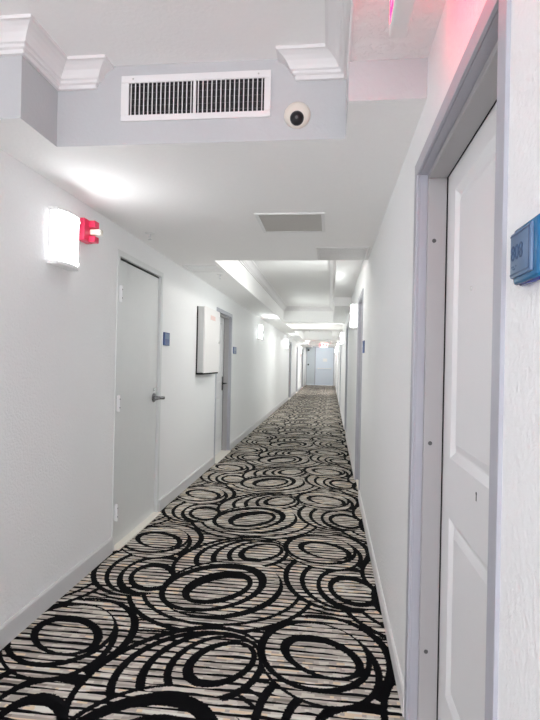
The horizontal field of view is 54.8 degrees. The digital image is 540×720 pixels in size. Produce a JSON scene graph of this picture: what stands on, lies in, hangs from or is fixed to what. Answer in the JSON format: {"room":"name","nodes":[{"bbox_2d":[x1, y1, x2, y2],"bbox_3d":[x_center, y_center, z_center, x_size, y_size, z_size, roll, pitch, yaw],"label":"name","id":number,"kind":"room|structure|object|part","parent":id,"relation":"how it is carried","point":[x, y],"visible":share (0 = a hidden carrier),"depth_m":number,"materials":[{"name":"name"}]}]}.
{"room":"hotel corridor","nodes":[
{"label":"hotel corridor","id":0,"kind":"room"},
{"bbox_2d":[0,149,305,624],"bbox_3d":[0.046,0.006,14.088,0.220,2.750,35.000,1,0,7],"label":"wall","id":1,"kind":"structure","parent":0,"point":[58,325],"depth_m":3.01,"materials":[{"name":"paint"}]},
{"bbox_2d":[47,206,80,270],"bbox_3d":[-1.096,-0.645,2.804,0.082,0.294,0.232,1,0,7],"label":"wall sconce","id":2,"kind":"object","parent":1,"relation":"attached to","point":[63,231],"visible":1,"depth_m":2.72,"materials":[{"name":"white plastic"}]},
{"bbox_3d":[-1.128,-0.650,2.807,0.018,0.272,0.218,1,0,7],"label":"plate","id":3,"kind":"part","parent":2,"relation":"part of","materials":[{"name":"white plastic"}]},
{"bbox_2d":[57,209,78,265],"bbox_3d":[-1.073,-0.649,2.801,0.030,0.256,0.222,1,0,7],"label":"diffuser","id":4,"kind":"object","parent":2,"relation":"attached to","point":[67,220],"depth_m":2.75,"materials":[{"name":"white plastic"}]},
{"bbox_2d":[79,218,102,243],"bbox_3d":[-1.050,-0.756,3.053,0.112,0.130,0.115,1,0,7],"label":"fire alarm","id":5,"kind":"object","parent":1,"relation":"attached to","point":[88,230],"visible":0.94,"depth_m":3.05,"materials":[{"name":"red plastic"}]},
{"bbox_2d":[111,249,164,550],"bbox_3d":[-1.066,0.279,4.068,0.268,2.083,0.976,1,0,7],"label":"door","id":6,"kind":"structure","parent":1,"relation":"in","point":[139,313],"depth_m":4.03,"materials":[{"name":"paint"}]},
{"bbox_3d":[-0.948,0.320,4.363,0.098,0.078,0.185,1,0,7],"label":"handle","id":7,"kind":"part","parent":6,"relation":"part of","materials":[{"name":"silver metal"}]},
{"bbox_2d":[0,383,305,649],"bbox_3d":[0.119,1.330,13.948,0.015,0.105,34.755,1,0,7],"label":"baseboard","id":8,"kind":"structure","parent":1,"relation":"attached to","point":[12,627],"depth_m":3.03,"materials":[{"name":"paint"}]},
{"bbox_2d":[163,332,169,345],"bbox_3d":[-0.925,-0.188,4.661,0.014,0.117,0.155,1,0,7],"label":"room sign","id":9,"kind":"object","parent":1,"relation":"attached to","point":[166,336],"visible":1,"depth_m":4.64,"materials":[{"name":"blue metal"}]},
{"bbox_2d":[196,306,219,374],"bbox_3d":[-0.712,-0.215,6.100,0.105,0.758,0.777,1,0,7],"label":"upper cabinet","id":10,"kind":"object","parent":1,"relation":"attached to","point":[208,319],"visible":1,"depth_m":5.85,"materials":[{"name":"paint"}]},
{"bbox_3d":[-0.680,-0.224,6.100,0.016,0.740,0.770,1,0,7],"label":"door","id":11,"kind":"part","parent":10,"relation":"part of","materials":[{"name":"paint"}]},
{"bbox_2d":[214,307,232,463],"bbox_3d":[-0.720,0.330,7.229,0.230,2.020,1.050,1,0,7],"label":"door","id":12,"kind":"structure","parent":1,"relation":"in","point":[223,377],"depth_m":7.68,"materials":[{"name":"paint"}]},
{"bbox_2d":[258,325,262,339],"bbox_3d":[-0.195,-0.562,10.596,0.082,0.294,0.232,1,0,7],"label":"wall sconce","id":13,"kind":"object","parent":1,"relation":"attached to","point":[260,327],"visible":1,"depth_m":10.49,"materials":[{"name":"white plastic"}]},
{"bbox_2d":[260,325,262,337],"bbox_3d":[-0.171,-0.566,10.594,0.030,0.256,0.222,1,0,7],"label":"diffuser","id":14,"kind":"object","parent":13,"relation":"attached to","point":[261,326],"depth_m":10.52,"materials":[{"name":"white plastic"}]},
{"bbox_2d":[285,339,287,348],"bbox_3d":[0.542,-0.522,16.954,0.082,0.294,0.232,1,0,7],"label":"wall sconce","id":15,"kind":"object","parent":1,"relation":"attached to","point":[286,340],"visible":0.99,"depth_m":16.85,"materials":[{"name":"white plastic"}]},
{"bbox_2d":[288,341,291,399],"bbox_3d":[0.652,0.375,19.075,0.230,2.075,1.040,1,0,7],"label":"door","id":16,"kind":"structure","parent":1,"relation":"in","point":[290,343],"depth_m":19.52,"materials":[{"name":"paint"}]},
{"bbox_2d":[296,346,297,392],"bbox_3d":[1.118,0.400,23.098,0.230,2.075,1.040,1,0,7],"label":"door","id":17,"kind":"structure","parent":1,"relation":"in","point":[297,346],"depth_m":23.56,"materials":[{"name":"paint"}]},
{"bbox_2d":[302,348,302,387],"bbox_3d":[1.644,0.428,27.642,0.230,2.075,0.990,1,0,7],"label":"door","id":18,"kind":"structure","parent":1,"relation":"in","point":[302,348],"depth_m":28.08,"materials":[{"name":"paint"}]},
{"bbox_2d":[0,0,328,305],"bbox_3d":[1.067,-1.315,13.978,2.177,0.265,35.000,1,0,7],"label":"ceiling","id":19,"kind":"structure","parent":0,"point":[128,32],"depth_m":1.99,"materials":[{"name":"paint"}]},
{"bbox_2d":[0,14,113,90],"bbox_3d":[-1.251,-1.238,-0.524,0.516,0.102,5.655,1,0,7],"label":"trim","id":20,"kind":"structure","parent":19,"relation":"attached to","point":[23,35],"depth_m":2.11,"materials":[{"name":"paint"}]},
{"bbox_2d":[239,260,335,310],"bbox_3d":[0.456,-1.170,8.197,1.116,0.102,7.025,1,0,7],"label":"trim","id":21,"kind":"structure","parent":19,"relation":"attached to","point":[251,267],"depth_m":8.46,"materials":[{"name":"paint"}]},
{"bbox_2d":[276,0,350,81],"bbox_3d":[-0.150,-1.216,-0.652,0.284,0.102,5.655,1,0,7],"label":"trim","id":22,"kind":"structure","parent":19,"relation":"attached to","point":[327,61],"depth_m":2.07,"materials":[{"name":"paint"}]},
{"bbox_2d":[320,343,327,347],"bbox_3d":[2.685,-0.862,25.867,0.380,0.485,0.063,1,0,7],"label":"exit sign","id":23,"kind":"object","parent":19,"relation":"hanging from","point":[323,345],"visible":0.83,"depth_m":25.84,"materials":[{"name":"white plastic"}]},
{"bbox_2d":[0,385,403,719],"bbox_3d":[1.008,1.452,13.968,2.277,0.100,35.000,1,0,7],"label":"floor","id":24,"kind":"structure","parent":0,"point":[252,594],"depth_m":2.77,"materials":[{"name":"carpet"}]},
{"bbox_2d":[0,56,427,347],"bbox_3d":[1.356,-1.007,16.528,1.797,0.360,29.465,1,0,7],"label":"ceiling","id":25,"kind":"structure","parent":0,"point":[199,185],"depth_m":2.39,"materials":[{"name":"paint"}]},
{"bbox_2d":[145,232,154,239],"bbox_3d":[-0.871,-0.896,3.781,0.072,0.050,0.072,1,0,7],"label":"sprinkler head","id":26,"kind":"object","parent":25,"relation":"attached to","point":[147,233],"visible":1,"depth_m":3.77},
{"bbox_2d":[121,70,270,121],"bbox_3d":[-0.317,-1.111,2.194,0.645,0.195,0.010,1,0,7],"label":"ceiling vent","id":27,"kind":"object","parent":25,"relation":"in","point":[228,94],"visible":1,"depth_m":2.19,"materials":[{"name":"metal"}]},
{"bbox_2d":[182,265,223,272],"bbox_3d":[-0.659,-0.907,5.181,0.340,0.010,0.370,1,0,7],"label":"ceiling vent","id":28,"kind":"object","parent":25,"relation":"in","point":[193,268],"visible":1,"depth_m":5.17,"materials":[{"name":"white plastic"}]},
{"bbox_3d":[-0.659,-0.910,5.181,0.300,0.004,0.330,1,0,7],"label":"panel","id":29,"kind":"part","parent":28,"relation":"part of","materials":[{"name":"white plastic"}]},
{"bbox_2d":[254,212,324,232],"bbox_3d":[0.143,-0.897,3.422,0.434,0.008,0.460,1,0,7],"label":"ceiling vent","id":30,"kind":"object","parent":25,"relation":"in","point":[268,222],"visible":1,"depth_m":3.40,"materials":[{"name":"white plastic"}]},
{"bbox_2d":[284,102,310,128],"bbox_3d":[0.110,-1.007,2.124,0.110,0.110,0.049,1,0,7],"label":"security camera","id":31,"kind":"object","parent":25,"relation":"attached to","point":[297,115],"visible":1,"depth_m":2.12,"materials":[{"name":"beige plastic"}]},
{"bbox_2d":[334,322,343,324],"bbox_3d":[1.577,-0.834,11.928,0.230,0.010,0.550,1,0,7],"label":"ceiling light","id":32,"kind":"object","parent":25,"relation":"in","point":[335,323],"visible":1,"depth_m":11.92,"materials":[{"name":"metal"}]},
{"bbox_2d":[316,247,369,259],"bbox_3d":[0.605,-0.883,4.345,0.420,0.009,0.500,1,0,7],"label":"ceiling vent","id":33,"kind":"object","parent":25,"relation":"in","point":[323,253],"visible":1,"depth_m":4.33,"materials":[{"name":"metal"}]},
{"bbox_2d":[305,346,335,385],"bbox_3d":[3.040,0.134,31.258,2.177,2.750,0.200,1,0,7],"label":"wall","id":34,"kind":"structure","parent":0,"point":[313,346],"depth_m":31.06,"materials":[{"name":"paint"}]},
{"bbox_2d":[306,347,333,384],"bbox_3d":[2.995,0.357,31.176,1.656,2.300,0.090,1,0,7],"label":"door","id":35,"kind":"structure","parent":34,"relation":"in","point":[311,352],"depth_m":31.25,"materials":[{"name":"grey paint"}]},
{"bbox_2d":[315,347,333,385],"bbox_3d":[3.266,0.383,31.124,1.105,2.260,0.130,1,0,7],"label":"door","id":36,"kind":"structure","parent":34,"relation":"in","point":[324,364],"depth_m":31.15,"materials":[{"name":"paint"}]},
{"bbox_2d":[333,260,362,321],"bbox_3d":[1.146,-1.042,8.116,0.278,0.360,7.025,1,0,7],"label":"ceiling","id":37,"kind":"structure","parent":0,"point":[347,271],"depth_m":7.07,"materials":[{"name":"paint"}]},
{"bbox_2d":[351,0,445,60],"bbox_3d":[0.110,-1.168,-0.844,0.278,0.220,5.335,1,0,7],"label":"ceiling","id":38,"kind":"structure","parent":0,"point":[371,40],"depth_m":1.66,"materials":[{"name":"white paint"}]},
{"bbox_2d":[346,0,355,102],"bbox_3d":[-0.008,-1.157,-0.677,0.010,0.204,5.638,1,0,7],"label":"trim","id":39,"kind":"structure","parent":38,"relation":"attached to","point":[352,7],"depth_m":1.70,"materials":[{"name":"paint"}]},
{"bbox_2d":[389,0,415,37],"bbox_3d":[0.321,-0.946,1.216,0.100,0.200,0.385,1,0,7],"label":"exit sign","id":40,"kind":"object","parent":38,"relation":"hanging from","point":[400,11],"visible":1,"depth_m":1.29,"materials":[{"name":"white plastic"}]},
{"bbox_2d":[335,0,539,719],"bbox_3d":[2.030,0.048,13.858,0.220,2.750,35.000,1,0,7],"label":"wall","id":41,"kind":"structure","parent":0,"point":[386,278],"depth_m":1.18,"materials":[{"name":"paint"}]},
{"bbox_2d":[339,347,340,405],"bbox_3d":[2.216,0.396,15.697,0.198,2.075,0.990,1,0,7],"label":"door","id":42,"kind":"structure","parent":41,"relation":"in","point":[340,347],"depth_m":16.15,"materials":[{"name":"paint"}]},
{"bbox_2d":[340,332,343,344],"bbox_3d":[1.730,-0.514,12.487,0.082,0.294,0.232,1,0,7],"label":"wall sconce","id":43,"kind":"object","parent":41,"relation":"attached to","point":[342,333],"visible":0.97,"depth_m":12.38,"materials":[{"name":"white plastic"}]},
{"bbox_2d":[344,324,347,432],"bbox_3d":[1.549,0.361,9.936,0.198,2.075,0.990,1,0,7],"label":"door","id":44,"kind":"structure","parent":41,"relation":"in","point":[346,367],"depth_m":10.39,"materials":[{"name":"paint"}]},
{"bbox_2d":[350,303,357,329],"bbox_3d":[1.012,-0.522,6.289,0.082,0.294,0.232,1,0,7],"label":"wall sconce","id":45,"kind":"object","parent":41,"relation":"attached to","point":[354,307],"visible":0.99,"depth_m":6.18,"materials":[{"name":"white plastic"}]},
{"bbox_2d":[350,305,353,326],"bbox_3d":[0.988,-0.527,6.291,0.030,0.256,0.222,1,0,7],"label":"diffuser","id":46,"kind":"object","parent":45,"relation":"attached to","point":[352,306],"depth_m":6.20,"materials":[{"name":"white plastic"}]},
{"bbox_3d":[1.044,-0.526,6.285,0.018,0.272,0.218,1,0,7],"label":"plate","id":47,"kind":"part","parent":45,"relation":"part of","materials":[{"name":"white plastic"}]},
{"bbox_2d":[355,288,363,490],"bbox_3d":[1.042,0.334,5.555,0.198,2.075,0.850,1,0,7],"label":"door","id":48,"kind":"structure","parent":41,"relation":"in","point":[360,299],"depth_m":5.94,"materials":[{"name":"paint"}]},
{"bbox_2d":[362,340,364,352],"bbox_3d":[0.876,-0.122,4.897,0.014,0.115,0.190,1,0,7],"label":"room sign","id":49,"kind":"object","parent":41,"relation":"attached to","point":[363,342],"visible":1,"depth_m":4.80,"materials":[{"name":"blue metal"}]},
{"bbox_2d":[335,386,404,716],"bbox_3d":[1.873,1.377,13.745,0.014,0.085,34.755,1,0,7],"label":"baseboard","id":50,"kind":"structure","parent":41,"relation":"attached to","point":[391,644],"depth_m":2.70,"materials":[{"name":"paint"}]},
{"bbox_2d":[404,0,510,719],"bbox_3d":[0.566,0.306,1.443,0.198,2.080,1.040,1,0,7],"label":"door","id":51,"kind":"structure","parent":41,"relation":"in","point":[461,196],"depth_m":1.63,"materials":[{"name":"paint"},{"name":"wood"},{"name":"metal"}]},
{"bbox_2d":[510,214,539,286],"bbox_3d":[0.394,-0.166,0.780,0.026,0.095,0.129,1,0,7],"label":"number sign","id":52,"kind":"object","parent":41,"relation":"attached to","point":[525,242],"visible":1,"depth_m":0.78,"materials":[{"name":"blue plastic"}]},
{"bbox_3d":[0.388,-0.167,0.801,0.008,0.072,0.087,1,0,7],"label":"plate","id":53,"kind":"part","parent":52,"relation":"part of","materials":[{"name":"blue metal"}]},
{"bbox_3d":[0.400,-0.166,0.780,0.014,0.095,0.129,1,0,7],"label":"plate","id":54,"kind":"part","parent":52,"relation":"part of","materials":[{"name":"blue plastic"}]}
]}

